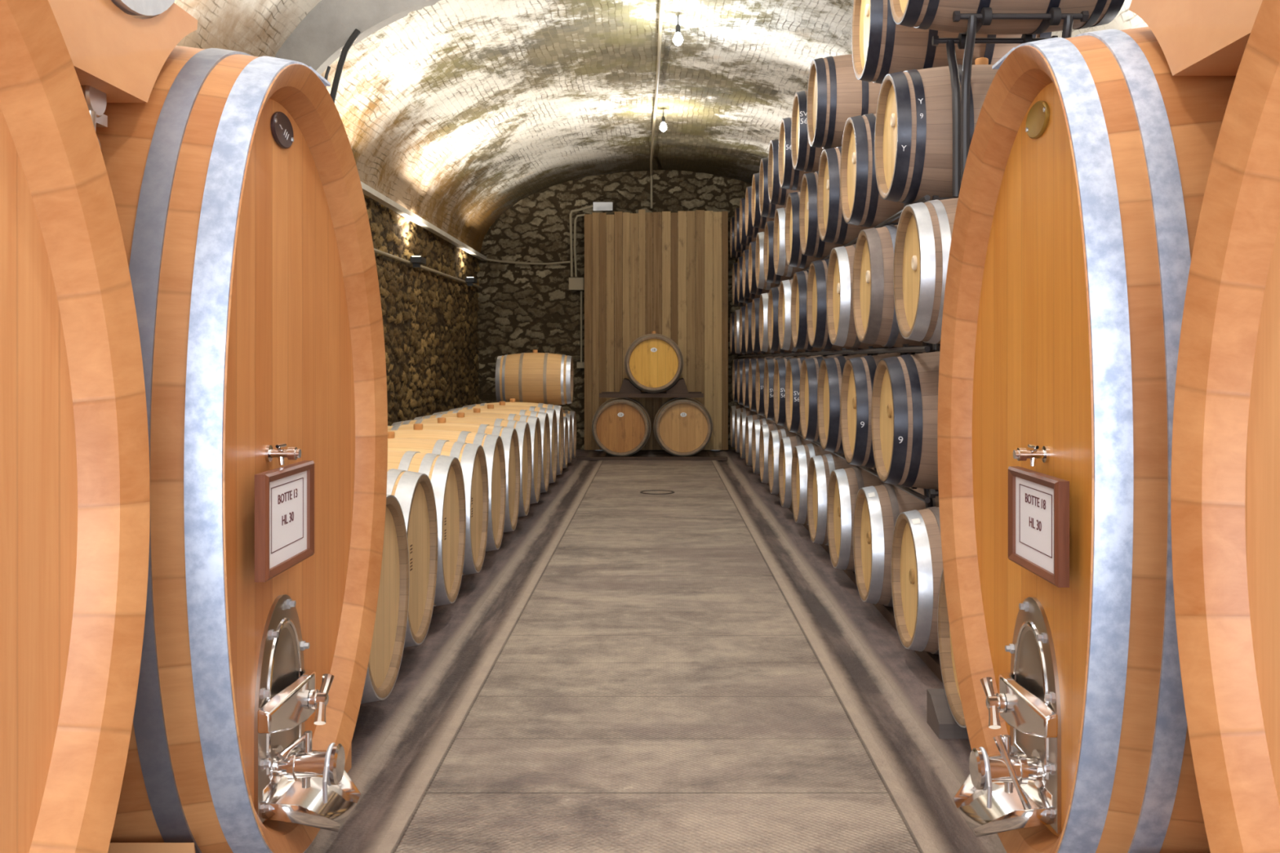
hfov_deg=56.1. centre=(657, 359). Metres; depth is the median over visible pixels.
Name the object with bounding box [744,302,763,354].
wine barrel
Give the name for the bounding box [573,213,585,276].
conduit
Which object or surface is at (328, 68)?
hanging cable
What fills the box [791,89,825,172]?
wine barrel
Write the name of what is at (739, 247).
wine barrel
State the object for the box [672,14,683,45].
hanging bulb
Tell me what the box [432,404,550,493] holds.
wine barrel
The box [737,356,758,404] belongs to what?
wine barrel
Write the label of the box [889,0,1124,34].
wine barrel
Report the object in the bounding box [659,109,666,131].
hanging bulb
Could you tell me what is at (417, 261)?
spotlight
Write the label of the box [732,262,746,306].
wine barrel
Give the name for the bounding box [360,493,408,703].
wine barrel
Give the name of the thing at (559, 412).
wine barrel
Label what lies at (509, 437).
wine barrel
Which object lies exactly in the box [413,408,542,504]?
wine barrel
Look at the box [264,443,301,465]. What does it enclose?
tap
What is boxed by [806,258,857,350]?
wine barrel
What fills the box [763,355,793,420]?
wine barrel
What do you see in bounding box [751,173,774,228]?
wine barrel
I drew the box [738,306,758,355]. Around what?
wine barrel
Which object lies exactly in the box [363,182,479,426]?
wall
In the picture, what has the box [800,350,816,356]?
cradle
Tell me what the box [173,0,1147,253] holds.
ceiling
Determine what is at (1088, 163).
oval cask
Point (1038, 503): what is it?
framed sign
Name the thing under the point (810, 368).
wine barrel
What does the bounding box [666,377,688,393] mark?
chock
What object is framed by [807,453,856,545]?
wine barrel
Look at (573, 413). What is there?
wine barrel
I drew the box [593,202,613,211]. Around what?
emergency light
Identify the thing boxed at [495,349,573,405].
wine barrel
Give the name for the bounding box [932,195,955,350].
cradle
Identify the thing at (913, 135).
wine barrel
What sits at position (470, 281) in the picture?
spotlight
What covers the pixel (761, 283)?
wine barrel
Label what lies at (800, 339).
wine barrel
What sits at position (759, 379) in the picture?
wine barrel
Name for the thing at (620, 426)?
wine barrel
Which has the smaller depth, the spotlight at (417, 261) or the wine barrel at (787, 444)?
the wine barrel at (787, 444)
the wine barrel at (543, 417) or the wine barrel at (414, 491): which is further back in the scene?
the wine barrel at (543, 417)
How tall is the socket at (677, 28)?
0.070 m
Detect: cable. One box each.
[324,66,330,87]
[329,28,360,102]
[485,257,570,264]
[649,0,663,208]
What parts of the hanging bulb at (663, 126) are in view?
bulb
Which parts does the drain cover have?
lid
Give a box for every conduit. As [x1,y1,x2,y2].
[568,204,592,276]
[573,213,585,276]
[580,291,582,362]
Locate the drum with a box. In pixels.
[111,0,174,15]
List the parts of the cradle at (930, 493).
post, roller rod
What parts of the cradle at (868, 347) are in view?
roller rod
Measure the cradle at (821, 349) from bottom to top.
0.751 m
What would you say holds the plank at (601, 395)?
on the wine barrel at (620, 426)
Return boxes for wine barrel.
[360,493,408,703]
[386,449,466,606]
[386,468,438,647]
[387,417,519,532]
[387,423,506,551]
[387,431,488,575]
[391,412,532,517]
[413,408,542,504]
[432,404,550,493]
[448,401,557,483]
[462,398,564,475]
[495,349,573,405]
[562,409,576,457]
[562,416,568,468]
[563,413,572,462]
[591,397,651,456]
[624,331,683,392]
[653,397,712,456]
[729,216,742,258]
[729,312,743,355]
[729,404,743,447]
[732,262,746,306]
[732,357,749,402]
[733,207,749,253]
[733,309,749,355]
[734,407,750,453]
[737,256,752,302]
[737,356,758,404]
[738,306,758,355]
[739,197,755,245]
[739,410,756,459]
[742,248,759,299]
[742,356,764,408]
[744,186,764,238]
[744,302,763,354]
[745,413,765,466]
[748,240,769,295]
[748,356,773,411]
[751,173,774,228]
[751,297,775,354]
[751,417,774,474]
[755,231,780,289]
[755,355,786,415]
[758,293,784,353]
[759,157,786,217]
[759,422,785,483]
[763,220,791,284]
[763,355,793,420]
[767,138,799,205]
[767,286,791,352]
[768,428,797,494]
[773,207,805,276]
[773,355,812,426]
[777,117,809,191]
[777,279,813,352]
[778,435,813,507]
[784,191,822,268]
[785,355,829,433]
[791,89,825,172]
[791,270,833,351]
[791,443,833,524]
[799,171,844,257]
[799,354,849,442]
[806,53,881,149]
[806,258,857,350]
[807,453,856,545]
[817,146,873,244]
[817,353,876,453]
[826,244,887,349]
[826,466,884,571]
[840,113,903,227]
[840,351,939,467]
[851,0,1051,84]
[852,224,926,347]
[853,483,939,607]
[871,351,939,489]
[874,57,998,204]
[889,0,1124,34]
[890,506,942,654]
[893,197,958,343]
[937,567,966,728]
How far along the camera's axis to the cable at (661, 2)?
12.48 m
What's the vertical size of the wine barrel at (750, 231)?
0.739 m
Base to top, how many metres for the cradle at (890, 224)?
0.751 m
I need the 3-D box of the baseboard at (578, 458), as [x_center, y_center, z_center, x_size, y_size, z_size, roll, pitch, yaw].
[-0.070,1.380,16.780,2.100,0.040,0.120,0,0,0]
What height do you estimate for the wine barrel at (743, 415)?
0.738 m
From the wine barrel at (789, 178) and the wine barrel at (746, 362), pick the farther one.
the wine barrel at (746, 362)
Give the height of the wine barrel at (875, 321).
0.738 m
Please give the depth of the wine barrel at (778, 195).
11.57 m
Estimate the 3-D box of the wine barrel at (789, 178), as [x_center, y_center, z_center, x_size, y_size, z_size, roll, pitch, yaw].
[1.584,-1.859,10.700,0.950,0.739,0.702,0,0,0]
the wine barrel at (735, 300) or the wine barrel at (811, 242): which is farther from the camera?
the wine barrel at (735, 300)
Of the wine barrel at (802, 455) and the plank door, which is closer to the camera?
the wine barrel at (802, 455)
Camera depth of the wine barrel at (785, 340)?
10.58 m
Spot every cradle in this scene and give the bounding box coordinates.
[107,843,195,852]
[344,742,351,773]
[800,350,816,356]
[814,349,837,356]
[833,347,854,355]
[857,346,888,355]
[886,222,897,225]
[888,342,936,355]
[911,486,938,507]
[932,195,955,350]
[936,343,940,351]
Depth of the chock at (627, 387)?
17.12 m
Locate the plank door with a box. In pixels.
[584,209,728,449]
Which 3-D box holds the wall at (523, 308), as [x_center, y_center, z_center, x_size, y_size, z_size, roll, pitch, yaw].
[0.000,-0.900,18.725,5.800,4.600,0.050,0,0,0]
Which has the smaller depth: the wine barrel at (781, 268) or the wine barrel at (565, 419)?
the wine barrel at (781, 268)
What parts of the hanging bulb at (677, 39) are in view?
bulb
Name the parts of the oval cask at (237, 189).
manhole frame, manhole door, handle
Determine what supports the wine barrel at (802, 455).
on the rail at (931, 660)
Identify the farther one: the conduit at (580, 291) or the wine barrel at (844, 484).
the conduit at (580, 291)
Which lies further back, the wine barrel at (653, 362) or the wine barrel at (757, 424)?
the wine barrel at (653, 362)
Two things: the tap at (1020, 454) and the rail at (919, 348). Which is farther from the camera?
the rail at (919, 348)
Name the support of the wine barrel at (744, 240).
on the cradle
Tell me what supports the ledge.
attached to the wall at (430, 326)
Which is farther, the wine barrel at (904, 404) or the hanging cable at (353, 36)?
the hanging cable at (353, 36)
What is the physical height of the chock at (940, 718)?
0.130 m
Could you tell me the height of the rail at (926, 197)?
0.028 m
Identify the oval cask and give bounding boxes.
[0,0,150,852]
[95,45,387,852]
[937,26,1235,852]
[1170,0,1279,852]
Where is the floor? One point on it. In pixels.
(686, 670)
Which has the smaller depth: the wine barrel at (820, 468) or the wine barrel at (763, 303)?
the wine barrel at (820, 468)
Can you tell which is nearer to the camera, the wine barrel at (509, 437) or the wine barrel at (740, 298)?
the wine barrel at (509, 437)
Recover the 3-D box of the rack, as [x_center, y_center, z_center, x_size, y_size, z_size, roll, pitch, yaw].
[1.589,-1.145,5.450,0.584,0.791,0.476,0,0,0]
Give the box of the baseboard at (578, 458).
[577,457,727,460]
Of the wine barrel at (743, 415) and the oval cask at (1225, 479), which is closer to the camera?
the oval cask at (1225, 479)
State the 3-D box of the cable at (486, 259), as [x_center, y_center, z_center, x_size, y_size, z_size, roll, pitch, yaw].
[-2.006,-1.525,18.610,1.314,0.102,0.052,0,0,0]
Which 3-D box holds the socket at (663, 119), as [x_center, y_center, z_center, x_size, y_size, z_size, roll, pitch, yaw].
[0.070,-2.825,14.091,0.044,0.070,0.044,0,0,0]
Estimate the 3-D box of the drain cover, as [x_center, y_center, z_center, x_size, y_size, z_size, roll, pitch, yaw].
[0.000,1.401,12.660,0.370,0.018,0.370,0,0,0]
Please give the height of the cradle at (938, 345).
0.751 m
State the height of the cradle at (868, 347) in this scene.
0.751 m
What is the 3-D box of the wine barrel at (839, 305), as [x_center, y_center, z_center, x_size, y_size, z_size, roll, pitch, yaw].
[1.584,-0.419,7.570,0.950,0.738,0.701,0,0,0]
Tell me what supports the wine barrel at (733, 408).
on the rail at (931, 660)
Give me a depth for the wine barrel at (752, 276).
14.18 m
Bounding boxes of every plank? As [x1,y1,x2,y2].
[599,393,703,397]
[601,391,701,393]
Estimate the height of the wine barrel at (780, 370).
0.739 m
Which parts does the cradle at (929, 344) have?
roller rod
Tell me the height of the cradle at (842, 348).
0.751 m
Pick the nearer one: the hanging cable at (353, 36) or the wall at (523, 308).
the hanging cable at (353, 36)
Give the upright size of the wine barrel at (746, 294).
0.739 m
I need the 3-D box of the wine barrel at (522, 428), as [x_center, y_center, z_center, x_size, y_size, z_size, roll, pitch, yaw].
[-1.630,0.886,9.950,1.100,0.898,0.860,0,0,0]
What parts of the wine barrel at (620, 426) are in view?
number plate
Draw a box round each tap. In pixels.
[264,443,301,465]
[1013,444,1049,466]
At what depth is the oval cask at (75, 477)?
2.01 m
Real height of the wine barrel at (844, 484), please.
0.738 m
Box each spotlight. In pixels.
[410,256,426,267]
[465,277,476,285]
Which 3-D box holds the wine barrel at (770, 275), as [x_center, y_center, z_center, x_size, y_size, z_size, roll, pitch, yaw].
[1.584,-1.119,12.230,0.950,0.739,0.702,0,0,0]
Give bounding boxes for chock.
[618,377,641,393]
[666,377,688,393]
[926,688,968,738]
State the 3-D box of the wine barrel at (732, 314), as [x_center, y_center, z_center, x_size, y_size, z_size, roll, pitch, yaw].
[1.584,-0.419,18.070,0.950,0.739,0.702,0,0,0]
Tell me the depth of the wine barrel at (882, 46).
6.29 m
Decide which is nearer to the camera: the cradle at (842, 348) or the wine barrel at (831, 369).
the wine barrel at (831, 369)
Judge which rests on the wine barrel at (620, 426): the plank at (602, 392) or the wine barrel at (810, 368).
the plank at (602, 392)
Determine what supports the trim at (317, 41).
attached to the wall at (430, 326)
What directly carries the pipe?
attached to the wall at (430, 326)
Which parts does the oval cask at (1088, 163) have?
handle, manhole door, manhole frame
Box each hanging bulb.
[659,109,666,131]
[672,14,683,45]
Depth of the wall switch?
18.54 m
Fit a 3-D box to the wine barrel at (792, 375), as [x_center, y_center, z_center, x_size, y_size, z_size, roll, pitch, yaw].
[1.584,0.281,10.120,0.950,0.739,0.702,0,0,0]
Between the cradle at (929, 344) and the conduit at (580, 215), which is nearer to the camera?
the cradle at (929, 344)
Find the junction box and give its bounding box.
[568,277,584,290]
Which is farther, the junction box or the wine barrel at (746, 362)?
the junction box
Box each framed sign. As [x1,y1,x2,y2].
[254,460,314,582]
[1008,466,1069,587]
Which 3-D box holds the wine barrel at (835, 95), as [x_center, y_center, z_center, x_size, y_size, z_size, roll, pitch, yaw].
[1.584,-1.859,8.600,0.950,0.739,0.702,0,0,0]
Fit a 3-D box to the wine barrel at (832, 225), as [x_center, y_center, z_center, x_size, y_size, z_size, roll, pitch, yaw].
[1.584,-1.119,8.030,0.950,0.739,0.702,0,0,0]
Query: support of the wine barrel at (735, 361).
on the cradle
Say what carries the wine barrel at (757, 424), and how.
on the rail at (931, 660)
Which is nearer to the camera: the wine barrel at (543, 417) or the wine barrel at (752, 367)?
the wine barrel at (543, 417)
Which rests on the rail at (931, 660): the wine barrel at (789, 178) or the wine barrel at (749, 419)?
the wine barrel at (749, 419)
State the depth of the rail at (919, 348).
7.41 m
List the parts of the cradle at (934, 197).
post, roller rod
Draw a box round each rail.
[737,346,930,357]
[739,453,942,683]
[742,404,930,503]
[745,195,930,306]
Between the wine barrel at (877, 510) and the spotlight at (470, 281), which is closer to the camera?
the wine barrel at (877, 510)
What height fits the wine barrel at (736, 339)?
0.738 m
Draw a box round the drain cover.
[640,489,674,494]
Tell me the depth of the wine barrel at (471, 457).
7.22 m
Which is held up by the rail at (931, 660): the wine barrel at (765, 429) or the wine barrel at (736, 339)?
the wine barrel at (765, 429)
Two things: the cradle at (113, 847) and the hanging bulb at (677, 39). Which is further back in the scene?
the hanging bulb at (677, 39)
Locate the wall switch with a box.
[577,362,584,368]
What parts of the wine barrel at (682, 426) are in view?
number plate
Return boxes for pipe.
[373,248,482,288]
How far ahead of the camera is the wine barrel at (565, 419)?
14.60 m
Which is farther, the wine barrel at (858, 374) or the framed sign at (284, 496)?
the wine barrel at (858, 374)
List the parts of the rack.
post, post, roller rod, roller rod, post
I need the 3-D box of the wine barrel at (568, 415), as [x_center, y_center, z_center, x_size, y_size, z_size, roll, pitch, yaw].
[-1.565,0.971,15.140,0.950,0.738,0.701,0,0,0]
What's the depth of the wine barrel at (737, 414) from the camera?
16.81 m
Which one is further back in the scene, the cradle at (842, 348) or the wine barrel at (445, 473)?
the cradle at (842, 348)
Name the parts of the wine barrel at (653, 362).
number plate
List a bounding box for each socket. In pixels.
[661,115,665,122]
[675,23,680,32]
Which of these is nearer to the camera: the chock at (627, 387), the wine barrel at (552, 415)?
the wine barrel at (552, 415)
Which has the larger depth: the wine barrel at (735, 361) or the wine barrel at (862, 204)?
the wine barrel at (735, 361)
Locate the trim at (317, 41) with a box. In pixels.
[275,0,439,74]
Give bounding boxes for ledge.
[360,181,486,260]
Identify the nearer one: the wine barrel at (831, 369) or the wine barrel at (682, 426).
the wine barrel at (831, 369)
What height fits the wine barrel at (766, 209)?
0.739 m
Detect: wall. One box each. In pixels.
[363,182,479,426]
[476,169,751,449]
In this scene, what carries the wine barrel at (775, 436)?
on the rail at (931, 660)
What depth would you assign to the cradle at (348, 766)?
4.09 m
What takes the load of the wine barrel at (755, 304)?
on the cradle
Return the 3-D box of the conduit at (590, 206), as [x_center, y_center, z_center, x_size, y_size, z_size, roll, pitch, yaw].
[-1.180,-1.847,18.605,0.366,1.122,0.050,0,0,-3]
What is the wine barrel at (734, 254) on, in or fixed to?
on the cradle
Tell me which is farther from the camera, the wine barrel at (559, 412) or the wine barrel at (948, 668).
the wine barrel at (559, 412)
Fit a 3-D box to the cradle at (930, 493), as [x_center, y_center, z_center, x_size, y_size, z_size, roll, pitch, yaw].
[1.589,1.000,5.920,0.584,0.801,0.476,0,0,0]
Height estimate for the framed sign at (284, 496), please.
0.262 m
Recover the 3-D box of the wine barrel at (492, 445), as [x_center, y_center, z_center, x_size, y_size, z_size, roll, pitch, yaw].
[-1.630,0.886,8.180,1.100,0.898,0.860,0,0,0]
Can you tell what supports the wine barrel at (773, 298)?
on the cradle
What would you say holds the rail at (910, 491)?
on the wine barrel at (877, 510)
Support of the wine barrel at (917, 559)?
on the rail
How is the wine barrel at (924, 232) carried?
on the cradle at (938, 345)
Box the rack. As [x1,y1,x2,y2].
[931,7,1088,197]
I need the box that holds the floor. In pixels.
[304,449,1006,852]
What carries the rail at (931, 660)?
on the floor
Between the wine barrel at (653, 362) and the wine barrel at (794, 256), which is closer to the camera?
the wine barrel at (794, 256)

